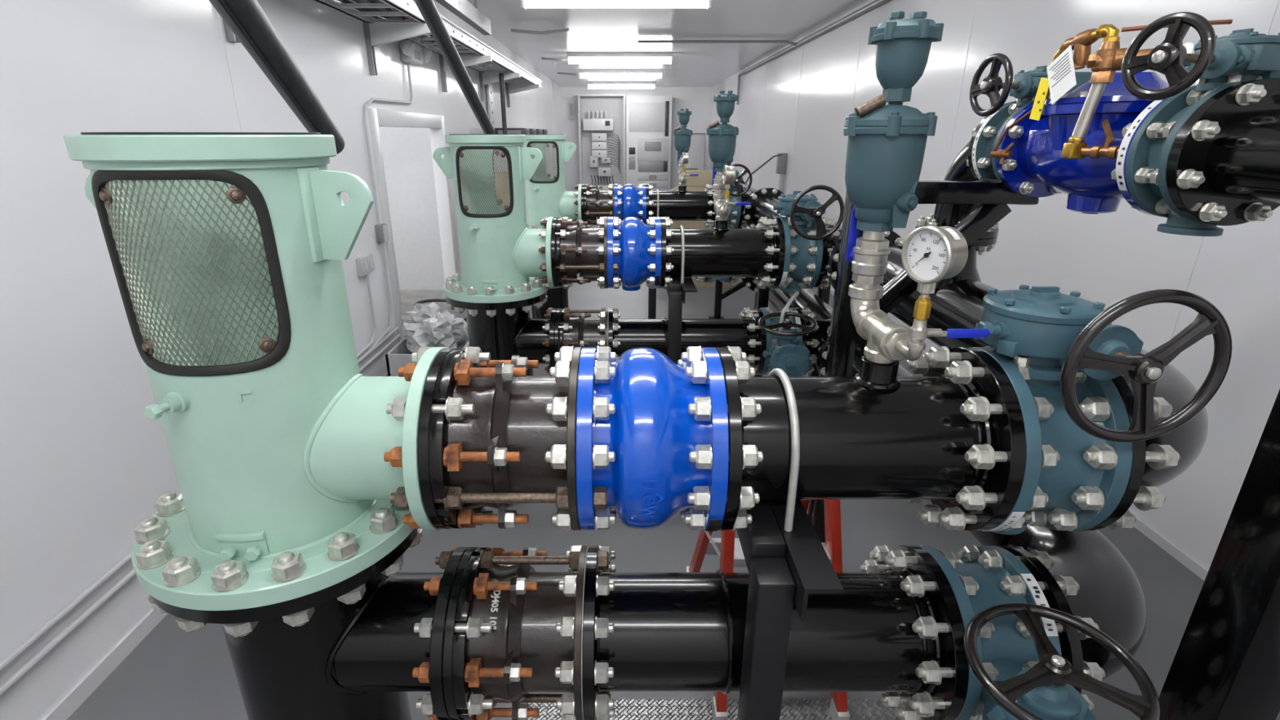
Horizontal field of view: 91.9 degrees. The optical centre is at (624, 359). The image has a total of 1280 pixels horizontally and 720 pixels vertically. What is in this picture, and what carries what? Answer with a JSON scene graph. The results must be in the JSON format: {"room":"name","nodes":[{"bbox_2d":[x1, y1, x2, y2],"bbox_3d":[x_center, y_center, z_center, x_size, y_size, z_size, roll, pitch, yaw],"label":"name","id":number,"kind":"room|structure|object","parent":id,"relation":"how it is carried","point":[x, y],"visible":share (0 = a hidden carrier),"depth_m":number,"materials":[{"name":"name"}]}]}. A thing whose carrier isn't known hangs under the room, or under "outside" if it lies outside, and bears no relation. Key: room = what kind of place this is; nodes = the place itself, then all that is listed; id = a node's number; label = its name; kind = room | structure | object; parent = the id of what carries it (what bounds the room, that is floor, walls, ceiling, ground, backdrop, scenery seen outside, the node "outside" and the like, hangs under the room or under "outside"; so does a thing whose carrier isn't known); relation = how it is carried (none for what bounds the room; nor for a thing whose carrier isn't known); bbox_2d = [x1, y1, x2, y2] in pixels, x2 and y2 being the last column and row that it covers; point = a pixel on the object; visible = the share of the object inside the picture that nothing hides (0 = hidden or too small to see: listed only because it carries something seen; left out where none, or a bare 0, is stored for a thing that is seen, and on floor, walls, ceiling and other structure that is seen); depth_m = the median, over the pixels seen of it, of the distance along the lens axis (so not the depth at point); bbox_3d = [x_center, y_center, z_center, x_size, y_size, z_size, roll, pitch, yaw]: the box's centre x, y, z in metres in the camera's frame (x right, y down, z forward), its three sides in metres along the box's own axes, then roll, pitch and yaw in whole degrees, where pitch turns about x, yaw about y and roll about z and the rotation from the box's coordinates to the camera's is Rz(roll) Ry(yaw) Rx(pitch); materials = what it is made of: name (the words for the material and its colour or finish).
{"room":"mechanical room","nodes":[
{"label":"mechanical room","id":0,"kind":"room"},
{"bbox_2d":[0,0,562,719],"bbox_3d":[-1.990,-2.978,8.972,0.100,3.260,22.100,0,20,0],"label":"wall","id":1,"kind":"structure","parent":0,"point":[82,462],"depth_m":2.25,"materials":[{"name":"paint"}]},
{"bbox_2d":[0,326,399,671],"bbox_3d":[-1.910,0.856,2.121,0.024,0.023,6.600,0,20,0],"label":"conduit","id":2,"kind":"object","parent":1,"relation":"attached to","point":[54,620],"visible":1,"depth_m":2.12,"materials":[{"name":"grey metal"}]},
{"bbox_2d":[0,334,400,696],"bbox_3d":[-1.910,0.922,2.145,0.024,0.023,6.600,0,20,0],"label":"conduit","id":3,"kind":"object","parent":1,"relation":"attached to","point":[60,637],"visible":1,"depth_m":2.13,"materials":[{"name":"grey metal"}]},
{"bbox_2d":[41,373,387,719],"bbox_3d":[-1.934,-1.480,9.518,0.012,0.070,22.100,0,20,0],"label":"baseboard","id":4,"kind":"structure","parent":1,"relation":"attached to","point":[63,710],"depth_m":2.29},
{"bbox_2d":[355,253,374,276],"bbox_3d":[-1.915,-0.695,4.515,0.050,0.143,0.302,0,20,0],"label":"wall switch","id":5,"kind":"object","parent":1,"relation":"attached to","point":[365,264],"visible":1,"depth_m":4.51,"materials":[{"name":"white plastic"}]},
{"bbox_2d":[356,273,376,357],"bbox_3d":[-1.915,-0.308,4.443,0.021,0.561,0.562,0,20,0],"label":"conduit","id":6,"kind":"object","parent":1,"relation":"attached to","point":[371,343],"visible":0.79,"depth_m":4.67,"materials":[{"name":"grey metal"}]},
{"bbox_2d":[364,242,392,358],"bbox_3d":[-1.915,-0.497,4.730,0.021,0.801,0.632,0,20,0],"label":"conduit","id":7,"kind":"object","parent":1,"relation":"attached to","point":[389,327],"visible":0.89,"depth_m":4.98,"materials":[{"name":"grey metal"}]},
{"bbox_2d":[363,62,413,225],"bbox_3d":[-1.915,-1.826,5.162,0.021,1.300,1.172,0,20,0],"label":"conduit","id":8,"kind":"object","parent":1,"relation":"attached to","point":[371,100],"visible":1,"depth_m":4.74,"materials":[{"name":"grey metal"}]},
{"bbox_2d":[363,22,431,75],"bbox_3d":[-1.670,-2.380,4.668,0.540,0.420,0.060,0,20,0],"label":"bracket","id":9,"kind":"object","parent":1,"relation":"attached to","point":[375,33],"visible":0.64,"depth_m":4.62,"materials":[{"name":"grey metal"}]},
{"bbox_2d":[378,126,444,289],"bbox_3d":[-2.678,-1.756,7.252,1.265,1.900,0.060,0,20,0],"label":"door","id":10,"kind":"structure","parent":1,"relation":"in","point":[406,152],"depth_m":7.22,"materials":[{"name":"white metal"}]},
{"bbox_2d":[367,107,458,342],"bbox_3d":[-1.982,-1.266,5.978,0.135,2.090,2.020,0,20,0],"label":"trim","id":11,"kind":"structure","parent":1,"relation":"attached to","point":[378,117],"depth_m":5.53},
{"bbox_2d":[399,40,431,65],"bbox_3d":[-1.861,-2.725,5.500,0.157,0.160,0.600,0,20,0],"label":"emergency light","id":12,"kind":"object","parent":1,"relation":"attached to","point":[412,53],"visible":1,"depth_m":5.42,"materials":[{"name":"white plastic"}]},
{"bbox_2d":[312,0,542,88],"bbox_3d":[-1.700,-2.579,4.627,0.480,0.112,13.561,0,20,0],"label":"cable tray","id":13,"kind":"object","parent":1,"relation":"attached to","point":[499,63],"visible":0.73,"depth_m":5.48,"materials":[{"name":"grey metal"}]},
{"bbox_2d":[337,0,510,72],"bbox_3d":[-1.688,-2.498,4.422,0.406,0.062,13.021,0,20,0],"label":"cable bundle","id":14,"kind":"object","parent":13,"relation":"on","point":[388,10],"visible":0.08,"depth_m":4.38,"materials":[{"name":"black plastic"}]},
{"bbox_2d":[439,54,491,92],"bbox_3d":[-1.670,-3.064,6.547,0.540,0.420,0.060,0,20,0],"label":"bracket","id":15,"kind":"object","parent":1,"relation":"attached to","point":[468,60],"visible":0.71,"depth_m":6.50,"materials":[{"name":"grey metal"}]},
{"bbox_2d":[479,71,519,101],"bbox_3d":[-1.670,-3.714,8.332,0.540,0.420,0.060,0,20,0],"label":"bracket","id":16,"kind":"object","parent":1,"relation":"attached to","point":[485,78],"visible":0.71,"depth_m":8.29,"materials":[{"name":"grey metal"}]},
{"bbox_2d":[498,72,506,133],"bbox_3d":[-1.640,-3.429,8.383,0.057,0.830,0.060,0,20,0],"label":"cable","id":17,"kind":"object","parent":16,"relation":"hanging from","point":[500,75],"visible":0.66,"depth_m":8.35,"materials":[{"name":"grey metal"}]},
{"bbox_2d":[506,84,539,106],"bbox_3d":[-1.670,-4.398,10.212,0.540,0.420,0.060,0,20,0],"label":"bracket","id":18,"kind":"object","parent":1,"relation":"attached to","point":[510,88],"visible":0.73,"depth_m":10.17,"materials":[{"name":"grey metal"}]},
{"bbox_2d":[217,0,1279,342],"bbox_3d":[0.350,-3.334,9.878,4.580,3.210,20.045,0,20,0],"label":"trim","id":19,"kind":"structure","parent":1,"relation":"attached to","point":[1274,3],"depth_m":3.06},
{"bbox_2d":[560,87,711,191],"bbox_3d":[0.350,-6.775,19.403,4.780,3.260,0.100,0,20,0],"label":"wall","id":20,"kind":"structure","parent":0,"point":[697,100],"depth_m":19.02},
{"bbox_2d":[685,133,706,169],"bbox_3d":[2.000,-5.571,18.011,0.600,1.950,0.540,0,20,0],"label":"electrical panel","id":21,"kind":"object","parent":20,"relation":"attached to","point":[696,152],"visible":0.3,"depth_m":17.62,"materials":[{"name":"grey metal"}]},
{"bbox_2d":[466,0,869,87],"bbox_3d":[0.350,-4.557,8.398,4.780,0.100,22.100,0,20,0],"label":"ceiling","id":22,"kind":"structure","parent":0,"point":[590,29],"depth_m":8.73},
{"bbox_2d":[435,0,491,35],"bbox_3d":[-1.457,-2.109,2.345,0.086,0.360,8.950,0,20,0],"label":"ceiling light","id":23,"kind":"object","parent":22,"relation":"hanging from","point":[464,10],"visible":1,"depth_m":5.74,"materials":[{"name":"grey metal"}]},
{"bbox_2d":[520,0,711,9],"bbox_3d":[-0.080,-3.568,6.097,1.860,0.185,0.170,0,20,0],"label":"ceiling light","id":24,"kind":"object","parent":22,"relation":"attached to","point":[525,3],"visible":1,"depth_m":6.08,"materials":[{"name":"white"}]},
{"bbox_2d":[566,52,672,64],"bbox_3d":[-0.080,-5.330,10.937,1.860,0.185,0.170,0,20,0],"label":"ceiling light","id":25,"kind":"object","parent":22,"relation":"attached to","point":[572,57],"visible":1,"depth_m":10.90,"materials":[{"name":"white"}]},
{"bbox_2d":[568,57,671,63],"bbox_3d":[-0.080,-5.294,10.950,1.810,0.100,0.100,0,20,0],"label":"diffuser","id":26,"kind":"object","parent":25,"relation":"attached to","point":[571,60],"depth_m":10.90,"materials":[{"name":"white"}]},
{"bbox_2d":[578,69,662,79],"bbox_3d":[-0.080,-6.356,13.756,1.860,0.185,0.170,0,20,0],"label":"ceiling light","id":27,"kind":"object","parent":22,"relation":"attached to","point":[583,73],"visible":1,"depth_m":13.72,"materials":[{"name":"white"}]},
{"bbox_2d":[580,73,661,78],"bbox_3d":[-0.080,-6.320,13.769,1.810,0.100,0.100,0,20,0],"label":"diffuser","id":28,"kind":"object","parent":27,"relation":"attached to","point":[582,75],"depth_m":13.73,"materials":[{"name":"white"}]},
{"bbox_2d":[586,81,655,88],"bbox_3d":[-0.080,-7.484,16.857,1.860,0.185,0.170,0,20,0],"label":"ceiling light","id":29,"kind":"object","parent":22,"relation":"attached to","point":[590,85],"visible":1,"depth_m":16.82,"materials":[{"name":"white"}]},
{"bbox_2d":[588,84,654,88],"bbox_3d":[-0.080,-7.449,16.870,1.810,0.100,0.100,0,20,0],"label":"diffuser","id":30,"kind":"object","parent":29,"relation":"attached to","point":[590,86],"depth_m":16.83,"materials":[{"name":"white"}]},
{"bbox_2d":[637,40,795,45],"bbox_3d":[1.387,-4.758,9.285,2.373,0.087,0.135,0,20,0],"label":"conduit","id":31,"kind":"object","parent":22,"relation":"attached to","point":[638,41],"visible":1,"depth_m":9.30,"materials":[{"name":"grey metal"}]},
{"bbox_2d":[66,225,1279,719],"bbox_3d":[0.350,-1.400,9.547,4.780,0.100,22.100,0,20,0],"label":"floor","id":32,"kind":"structure","parent":0,"point":[174,673],"depth_m":2.88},
{"bbox_2d":[149,528,470,719],"bbox_3d":[-0.738,0.870,1.647,0.674,1.040,0.580,0,20,0],"label":"pipe","id":33,"kind":"object","parent":32,"relation":"on","point":[357,660],"visible":0.33,"depth_m":1.42,"materials":[{"name":"metal"}]},
{"bbox_2d":[63,132,448,637],"bbox_3d":[-0.749,0.015,1.335,0.696,0.949,0.600,0,20,0],"label":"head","id":34,"kind":"object","parent":33,"relation":"on","point":[227,251],"visible":0.92,"depth_m":1.21},
{"bbox_2d":[208,0,344,154],"bbox_3d":[-0.805,-0.717,1.341,0.078,0.562,1.311,-5,20,-12],"label":"pipe","id":35,"kind":"object","parent":34,"relation":"attached to","point":[246,19],"visible":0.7,"depth_m":1.43,"materials":[{"name":"black metal"}]},
{"bbox_2d":[383,346,594,530],"bbox_3d":[-0.253,0.174,1.393,0.435,0.406,0.406,0,20,0],"label":"joint","id":36,"kind":"object","parent":34,"relation":"attached to","point":[486,432],"visible":0.91,"depth_m":1.25,"materials":[{"name":"black paint"}]},
{"bbox_2d":[412,546,610,719],"bbox_3d":[-0.253,0.679,1.556,0.435,0.406,0.406,0,20,0],"label":"joint","id":37,"kind":"object","parent":33,"relation":"attached to","point":[502,643],"visible":0.94,"depth_m":1.42,"materials":[{"name":"black paint"}]},
{"bbox_2d":[555,545,968,719],"bbox_3d":[0.300,0.679,1.556,0.908,0.406,0.406,0,20,0],"label":"pipe","id":38,"kind":"object","parent":37,"relation":"attached to","point":[642,631],"visible":0.91,"depth_m":1.43,"materials":[{"name":"metal"}]},
{"bbox_2d":[859,545,1159,719],"bbox_3d":[0.857,0.708,1.431,0.412,0.436,0.685,0,20,0],"label":"valve","id":39,"kind":"object","parent":38,"relation":"attached to","point":[1018,670],"visible":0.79,"depth_m":1.37,"materials":[{"name":"teal metal"}]},
{"bbox_2d":[998,524,1146,693],"bbox_3d":[1.193,0.660,1.606,0.428,0.406,0.513,0,20,0],"label":"discharge elbow","id":40,"kind":"object","parent":39,"relation":"attached to","point":[1110,593],"visible":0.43,"depth_m":1.51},
{"bbox_2d":[385,302,469,376],"bbox_3d":[-1.500,-0.117,4.959,0.560,0.628,0.720,0,20,0],"label":"bin","id":41,"kind":"object","parent":32,"relation":"on","point":[430,325],"visible":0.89,"depth_m":4.72,"materials":[{"name":"grey plastic"}]},
{"bbox_2d":[445,291,557,375],"bbox_3d":[-0.720,0.079,3.817,0.640,1.040,0.580,0,20,0],"label":"pipe","id":42,"kind":"object","parent":32,"relation":"on","point":[503,335],"visible":0.31,"depth_m":3.57,"materials":[{"name":"metal"}]},
{"bbox_2d":[432,133,555,317],"bbox_3d":[-0.732,-0.775,3.506,0.661,0.949,0.600,0,20,0],"label":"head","id":43,"kind":"object","parent":42,"relation":"on","point":[501,260],"visible":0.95,"depth_m":3.38},
{"bbox_2d":[413,0,494,133],"bbox_3d":[-0.910,-1.613,3.074,0.078,0.944,2.508,-1,20,-2],"label":"pipe","id":44,"kind":"object","parent":43,"relation":"attached to","point":[428,9],"visible":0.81,"depth_m":3.26,"materials":[{"name":"black metal"}]},
{"bbox_2d":[538,216,608,288],"bbox_3d":[-0.253,-0.616,3.564,0.435,0.406,0.406,0,20,0],"label":"joint","id":45,"kind":"object","parent":43,"relation":"attached to","point":[575,257],"visible":0.96,"depth_m":3.43,"materials":[{"name":"black paint"}]},
{"bbox_2d":[542,306,618,374],"bbox_3d":[-0.253,-0.111,3.727,0.435,0.406,0.406,0,20,0],"label":"joint","id":46,"kind":"object","parent":42,"relation":"attached to","point":[571,327],"visible":0.61,"depth_m":3.59,"materials":[{"name":"black paint"}]},
{"bbox_2d":[597,307,766,375],"bbox_3d":[0.328,-0.111,3.727,0.964,0.406,0.406,0,20,0],"label":"pipe","id":47,"kind":"object","parent":46,"relation":"attached to","point":[624,334],"visible":0.62,"depth_m":3.60,"materials":[{"name":"metal"}]},
{"bbox_2d":[493,171,510,206],"bbox_3d":[-1.550,-1.361,7.071,0.600,1.520,0.020,0,20,0],"label":"plywood sheet","id":48,"kind":"object","parent":32,"relation":"on","point":[495,171],"visible":0.02,"depth_m":6.86,"materials":[{"name":"beige wood"}]},
{"bbox_2d":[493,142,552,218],"bbox_3d":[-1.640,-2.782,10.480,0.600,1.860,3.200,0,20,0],"label":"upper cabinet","id":49,"kind":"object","parent":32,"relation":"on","point":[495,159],"visible":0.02,"depth_m":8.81,"materials":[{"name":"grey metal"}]},
{"bbox_2d":[486,83,495,133],"bbox_3d":[-1.903,-3.611,8.838,0.034,0.820,0.280,0,20,0],"label":"channel","id":50,"kind":"object","parent":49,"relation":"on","point":[489,86],"visible":0.75,"depth_m":8.77,"materials":[{"name":"grey metal"}]},
{"bbox_2d":[525,702,564,719],"bbox_3d":[-0.278,1.231,2.162,0.139,0.008,0.065,0,20,0],"label":"plate","id":51,"kind":"object","parent":32,"relation":"on","point":[548,711],"depth_m":2.16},
{"bbox_2d":[531,287,568,318],"bbox_3d":[-0.720,-0.776,6.167,0.640,1.040,0.580,0,20,0],"label":"barrel","id":52,"kind":"object","parent":32,"relation":"on","point":[557,298],"visible":0.02,"depth_m":6.08,"materials":[{"name":"black paint"}]},
{"bbox_2d":[522,134,582,228],"bbox_3d":[-0.732,-1.631,5.856,0.661,0.949,0.600,0,20,0],"label":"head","id":53,"kind":"object","parent":52,"relation":"on","point":[545,196],"visible":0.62,"depth_m":5.72},
{"bbox_2d":[573,183,614,227],"bbox_3d":[-0.253,-1.471,5.913,0.435,0.406,0.406,0,20,0],"label":"joint","id":54,"kind":"object","parent":53,"relation":"attached to","point":[594,206],"visible":0.8,"depth_m":5.78,"materials":[{"name":"black paint"}]},
{"bbox_2d":[577,93,625,191],"bbox_3d":[-0.675,-6.543,19.088,1.410,3.040,0.550,0,20,0],"label":"electrical panel","id":55,"kind":"object","parent":32,"relation":"on","point":[601,117],"visible":0.93,"depth_m":19.09,"materials":[{"name":"grey metal"}]},
{"bbox_2d":[626,96,672,191],"bbox_3d":[0.735,-6.330,19.147,1.370,3.360,0.585,0,20,0],"label":"panelboard","id":56,"kind":"object","parent":32,"relation":"on","point":[648,118],"visible":0.73,"depth_m":18.74,"materials":[{"name":"grey metal"}]},
{"bbox_2d":[648,288,656,318],"bbox_3d":[0.278,-0.828,6.190,0.198,1.122,0.760,0,20,0],"label":"support","id":57,"kind":"object","parent":32,"relation":"on","point":[651,292],"visible":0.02,"depth_m":5.95,"materials":[{"name":"black metal"}]},
{"bbox_2d":[607,183,653,223],"bbox_3d":[0.058,-1.466,5.913,0.426,0.415,0.409,0,20,0],"label":"valve","id":58,"kind":"object","parent":57,"relation":"attached to","point":[629,201],"visible":0.62,"depth_m":5.75,"materials":[{"name":"blue metal"}]},
{"bbox_2d":[645,183,716,227],"bbox_3d":[0.539,-1.471,5.913,0.672,0.406,0.406,0,20,0],"label":"pipe","id":59,"kind":"object","parent":57,"relation":"on","point":[682,204],"visible":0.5,"depth_m":5.79,"materials":[{"name":"metal"}]},
{"bbox_2d":[673,108,692,186],"bbox_3d":[0.532,-1.986,5.789,0.176,0.682,0.333,5,21,14],"label":"valve","id":60,"kind":"object","parent":59,"relation":"on","point":[682,135],"visible":0.88,"depth_m":5.77,"materials":[{"name":"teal metal"}]},
{"bbox_2d":[703,164,752,228],"bbox_3d":[0.977,-1.547,5.858,0.412,0.610,0.459,0,20,0],"label":"valve","id":61,"kind":"object","parent":59,"relation":"attached to","point":[735,194],"visible":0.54,"depth_m":5.75,"materials":[{"name":"teal metal"}]},
{"bbox_2d":[609,699,712,719],"bbox_3d":[0.132,1.228,2.169,0.362,0.008,0.079,0,20,0],"label":"plate","id":62,"kind":"object","parent":32,"relation":"on","point":[701,709],"depth_m":2.17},
{"bbox_2d":[666,276,697,364],"bbox_3d":[0.290,0.027,3.841,0.198,1.122,0.760,0,20,0],"label":"support","id":63,"kind":"object","parent":32,"relation":"on","point":[676,291],"visible":0.33,"depth_m":3.42,"materials":[{"name":"black metal"}]},
{"bbox_2d":[595,216,674,291],"bbox_3d":[0.058,-0.611,3.564,0.426,0.415,0.409,0,20,0],"label":"valve","id":64,"kind":"object","parent":63,"relation":"attached to","point":[633,246],"visible":0.88,"depth_m":3.41,"materials":[{"name":"blue metal"}]},
{"bbox_2d":[659,217,785,288],"bbox_3d":[0.539,-0.616,3.564,0.672,0.406,0.406,0,20,0],"label":"pipe","id":65,"kind":"object","parent":63,"relation":"on","point":[720,251],"visible":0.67,"depth_m":3.44,"materials":[{"name":"metal"}]},
{"bbox_2d":[706,90,738,220],"bbox_3d":[0.532,-1.131,3.439,0.176,0.682,0.333,5,21,14],"label":"valve","id":66,"kind":"object","parent":65,"relation":"on","point":[722,137],"visible":0.91,"depth_m":3.42,"materials":[{"name":"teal metal"}]},
{"bbox_2d":[722,164,751,214],"bbox_3d":[0.603,-0.905,3.301,0.154,0.258,0.102,0,20,0],"label":"pressure gauge","id":67,"kind":"object","parent":66,"relation":"attached to","point":[728,171],"visible":1,"depth_m":3.30,"materials":[{"name":"silver metal"}]},
{"bbox_2d":[754,185,844,292],"bbox_3d":[0.977,-0.692,3.509,0.412,0.610,0.459,0,20,0],"label":"valve","id":68,"kind":"object","parent":65,"relation":"attached to","point":[804,234],"visible":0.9,"depth_m":3.40,"materials":[{"name":"teal metal"}]},
{"bbox_2d":[678,169,731,288],"bbox_3d":[1.070,-1.726,8.149,0.680,1.470,0.504,0,20,0],"label":"cardboard box","id":69,"kind":"object","parent":32,"relation":"on","point":[698,183],"visible":0.2,"depth_m":7.82,"materials":[{"name":"brown cardboard"}]},
{"bbox_2d":[726,699,738,719],"bbox_3d":[0.381,1.228,2.169,0.050,0.008,0.079,0,20,0],"label":"plate","id":70,"kind":"object","parent":32,"relation":"on","point":[732,705],"depth_m":2.17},
{"bbox_2d":[708,279,757,318],"bbox_3d":[1.230,-0.964,6.566,0.600,1.120,0.180,0,20,0],"label":"stand","id":71,"kind":"object","parent":32,"relation":"on","point":[719,295],"visible":0.07,"depth_m":6.63,"materials":[{"name":"black paint"}]},
{"bbox_2d":[685,499,849,719],"bbox_3d":[0.515,0.690,2.285,0.480,0.949,0.756,0,20,0],"label":"step ladder","id":72,"kind":"object","parent":32,"relation":"on","point":[728,548],"visible":0.31,"depth_m":2.08,"materials":[{"name":"metal"}]},
{"bbox_2d":[754,276,831,376],"bbox_3d":[1.230,-0.246,4.593,0.600,1.120,0.180,0,20,0],"label":"stand","id":73,"kind":"object","parent":32,"relation":"on","point":[762,295],"visible":0.02,"depth_m":4.48,"materials":[{"name":"black paint"}]},
{"bbox_2d":[741,276,832,376],"bbox_3d":[1.242,-0.421,4.578,0.461,0.406,2.500,0,20,0],"label":"pipe","id":74,"kind":"object","parent":73,"relation":"on","point":[778,298],"visible":0.21,"depth_m":4.02,"materials":[{"name":"metal"}]},
{"bbox_2d":[738,306,819,376],"bbox_3d":[0.912,-0.082,3.602,0.412,0.436,0.685,0,20,0],"label":"valve","id":75,"kind":"object","parent":74,"relation":"attached to","point":[785,351],"visible":0.85,"depth_m":3.39,"materials":[{"name":"teal metal"}]},
{"bbox_2d":[816,334,1013,546],"bbox_3d":[1.270,0.274,2.667,0.406,0.406,1.706,0,20,0],"label":"pipe","id":76,"kind":"object","parent":74,"relation":"attached to","point":[984,538],"visible":0.12,"depth_m":2.95,"materials":[{"name":"metal"}]},
{"bbox_2d":[743,187,842,288],"bbox_3d":[1.270,-0.919,4.396,0.406,0.406,2.500,0,20,0],"label":"pipe","id":77,"kind":"object","parent":73,"relation":"on","point":[762,201],"visible":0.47,"depth_m":5.10,"materials":[{"name":"metal"}]},
{"bbox_2d":[826,231,1000,348],"bbox_3d":[1.270,-0.264,2.472,0.406,0.491,1.706,0,20,0],"label":"pipe","id":78,"kind":"object","parent":77,"relation":"attached to","point":[957,301],"visible":0.25,"depth_m":2.26,"materials":[{"name":"metal"}]},
{"bbox_2d":[915,100,1016,254],"bbox_3d":[1.250,-0.640,2.208,0.280,0.512,0.413,0,20,0],"label":"riser elbow","id":79,"kind":"object","parent":78,"relation":"attached to","point":[944,215],"visible":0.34,"depth_m":2.23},
{"bbox_2d":[779,699,831,719],"bbox_3d":[0.635,1.228,2.169,0.199,0.008,0.079,0,20,0],"label":"plate","id":80,"kind":"object","parent":32,"relation":"on","point":[791,709],"depth_m":2.17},
{"bbox_2d":[736,499,843,719],"bbox_3d":[0.302,0.817,1.670,0.198,1.122,0.760,0,20,0],"label":"support","id":81,"kind":"object","parent":80,"relation":"on","point":[784,567],"visible":0.62,"depth_m":1.25,"materials":[{"name":"black metal"}]},
{"bbox_2d":[544,346,763,531],"bbox_3d":[0.058,0.179,1.393,0.426,0.415,0.409,0,20,0],"label":"valve","id":82,"kind":"object","parent":81,"relation":"attached to","point":[652,436],"visible":0.93,"depth_m":1.23,"materials":[{"name":"blue metal"}]},
{"bbox_2d":[767,368,799,531],"bbox_3d":[0.345,0.188,1.399,0.017,0.340,0.311,0,20,0],"label":"u-bolt","id":83,"kind":"object","parent":81,"relation":"attached to","point":[793,415],"visible":0.7,"depth_m":1.26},
{"bbox_2d":[714,346,1026,530],"bbox_3d":[0.489,0.174,1.393,0.572,0.406,0.406,0,20,0],"label":"pipe","id":84,"kind":"object","parent":81,"relation":"on","point":[875,433],"visible":0.66,"depth_m":1.27,"materials":[{"name":"metal"}]},
{"bbox_2d":[853,355,901,391],"bbox_3d":[0.550,0.030,1.341,0.096,0.067,0.096,0,20,0],"label":"socket","id":85,"kind":"object","parent":84,"relation":"attached to","point":[872,376],"depth_m":1.31,"materials":[{"name":"black paint"}]},
{"bbox_2d":[843,10,943,363],"bbox_3d":[0.532,-0.341,1.269,0.176,0.682,0.333,5,21,14],"label":"valve","id":86,"kind":"object","parent":84,"relation":"on","point":[886,144],"visible":1,"depth_m":1.25,"materials":[{"name":"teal metal"}]},
{"bbox_2d":[901,225,990,360],"bbox_3d":[0.595,-0.121,1.145,0.147,0.258,0.102,-8,21,-21],"label":"pressure gauge","id":87,"kind":"object","parent":86,"relation":"attached to","point":[931,255],"visible":1,"depth_m":1.11,"materials":[{"name":"silver metal"}]},
{"bbox_2d":[905,284,1232,534],"bbox_3d":[0.877,0.098,1.338,0.412,0.610,0.459,0,20,0],"label":"valve","id":88,"kind":"object","parent":84,"relation":"attached to","point":[1060,354],"visible":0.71,"depth_m":1.22,"materials":[{"name":"teal metal"}]},
{"bbox_2d":[1081,349,1208,530],"bbox_3d":[1.193,0.156,1.444,0.428,0.406,0.513,0,20,0],"label":"discharge elbow","id":89,"kind":"object","parent":88,"relation":"attached to","point":[1188,439],"visible":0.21,"depth_m":1.29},
{"bbox_2d":[847,699,901,719],"bbox_3d":[0.864,1.228,2.169,0.179,0.008,0.079,0,20,0],"label":"plate","id":90,"kind":"object","parent":32,"relation":"on","point":[858,709],"depth_m":2.16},
{"bbox_2d":[808,177,1042,542],"bbox_3d":[1.025,0.266,2.209,0.750,1.790,0.180,0,20,0],"label":"bracket","id":91,"kind":"object","parent":32,"relation":"on","point":[993,196],"visible":0.38,"depth_m":1.97,"materials":[{"name":"metal"}]},
{"bbox_2d":[990,19,1232,216],"bbox_3d":[1.241,-0.594,1.577,0.346,0.434,0.616,1,20,3],"label":"control valve","id":92,"kind":"object","parent":91,"relation":"attached to","point":[1079,144],"visible":0.7,"depth_m":1.50,"materials":[{"name":"blue metal"}]},
{"bbox_2d":[1029,77,1048,120],"bbox_3d":[1.082,-0.679,1.610,0.002,0.105,0.056,0,20,0],"label":"tag","id":93,"kind":"object","parent":92,"relation":"hanging from","point":[1043,87],"visible":1,"depth_m":1.61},
{"bbox_2d":[966,53,1154,204],"bbox_3d":[1.289,-0.690,1.879,0.522,0.419,0.282,0,20,0],"label":"valve","id":94,"kind":"object","parent":92,"relation":"attached to","point":[1024,86],"visible":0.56,"depth_m":1.82,"materials":[{"name":"grey paint"}]},
{"bbox_2d":[1046,44,1076,105],"bbox_3d":[1.088,-0.708,1.525,0.022,0.148,0.126,0,20,0],"label":"tag","id":95,"kind":"object","parent":92,"relation":"hanging from","point":[1061,72],"visible":0.91,"depth_m":1.52,"materials":[{"name":"white paper"}]},
{"bbox_2d":[1158,389,1279,719],"bbox_3d":[1.250,0.615,1.267,0.200,1.777,0.200,0,20,0],"label":"support post","id":96,"kind":"object","parent":32,"relation":"on","point":[1225,665],"visible":1,"depth_m":1.21,"materials":[{"name":"metal"}]},
{"bbox_2d":[1149,78,1279,226],"bbox_3d":[1.250,-0.048,0.243,0.280,0.280,2.290,0,20,0],"label":"pipe","id":97,"kind":"object","parent":96,"relation":"on","point":[1223,166],"visible":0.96,"depth_m":1.21,"materials":[{"name":"metal"}]},
{"bbox_2d":[1120,11,1279,236],"bbox_3d":[1.272,-0.477,1.297,0.562,0.418,0.204,-4,20,-11],"label":"valve","id":98,"kind":"object","parent":97,"relation":"attached to","point":[1242,55],"visible":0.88,"depth_m":1.22,"materials":[{"name":"grey paint"}]},
{"bbox_2d":[745,152,787,191],"bbox_3d":[2.078,-2.288,9.472,0.175,1.620,2.249,10,22,26],"label":"stub","id":99,"kind":"object","parent":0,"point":[781,163],"visible":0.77,"depth_m":10.07,"materials":[{"name":"grey metal"}]},
{"bbox_2d":[707,0,1279,570],"bbox_3d":[2.690,-2.978,8.972,0.100,3.260,22.100,0,20,0],"label":"wall","id":100,"kind":"structure","parent":0,"point":[1109,259],"depth_m":3.66,"materials":[{"name":"paint"}]},
{"bbox_2d":[736,0,888,104],"bbox_3d":[2.590,-3.263,6.117,0.060,0.648,16.928,0,20,0],"label":"conduit","id":101,"kind":"object","parent":100,"relation":"attached to","point":[875,3],"visible":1,"depth_m":8.18,"materials":[{"name":"grey metal"}]},
{"bbox_2d":[746,226,1208,580],"bbox_3d":[2.634,-1.470,9.521,0.012,0.050,22.100,0,20,0],"label":"baseboard","id":102,"kind":"structure","parent":100,"relation":"attached to","point":[1184,558],"depth_m":2.97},
{"label":"outside","id":103,"kind":"structure","parent":0,"visible":0},
{"bbox_2d":[400,289,444,323],"bbox_3d":[-5.520,-0.885,8.191,6.960,0.100,12.000,0,20,0],"label":"ground","id":104,"kind":"structure","parent":103,"point":[408,297],"depth_m":7.81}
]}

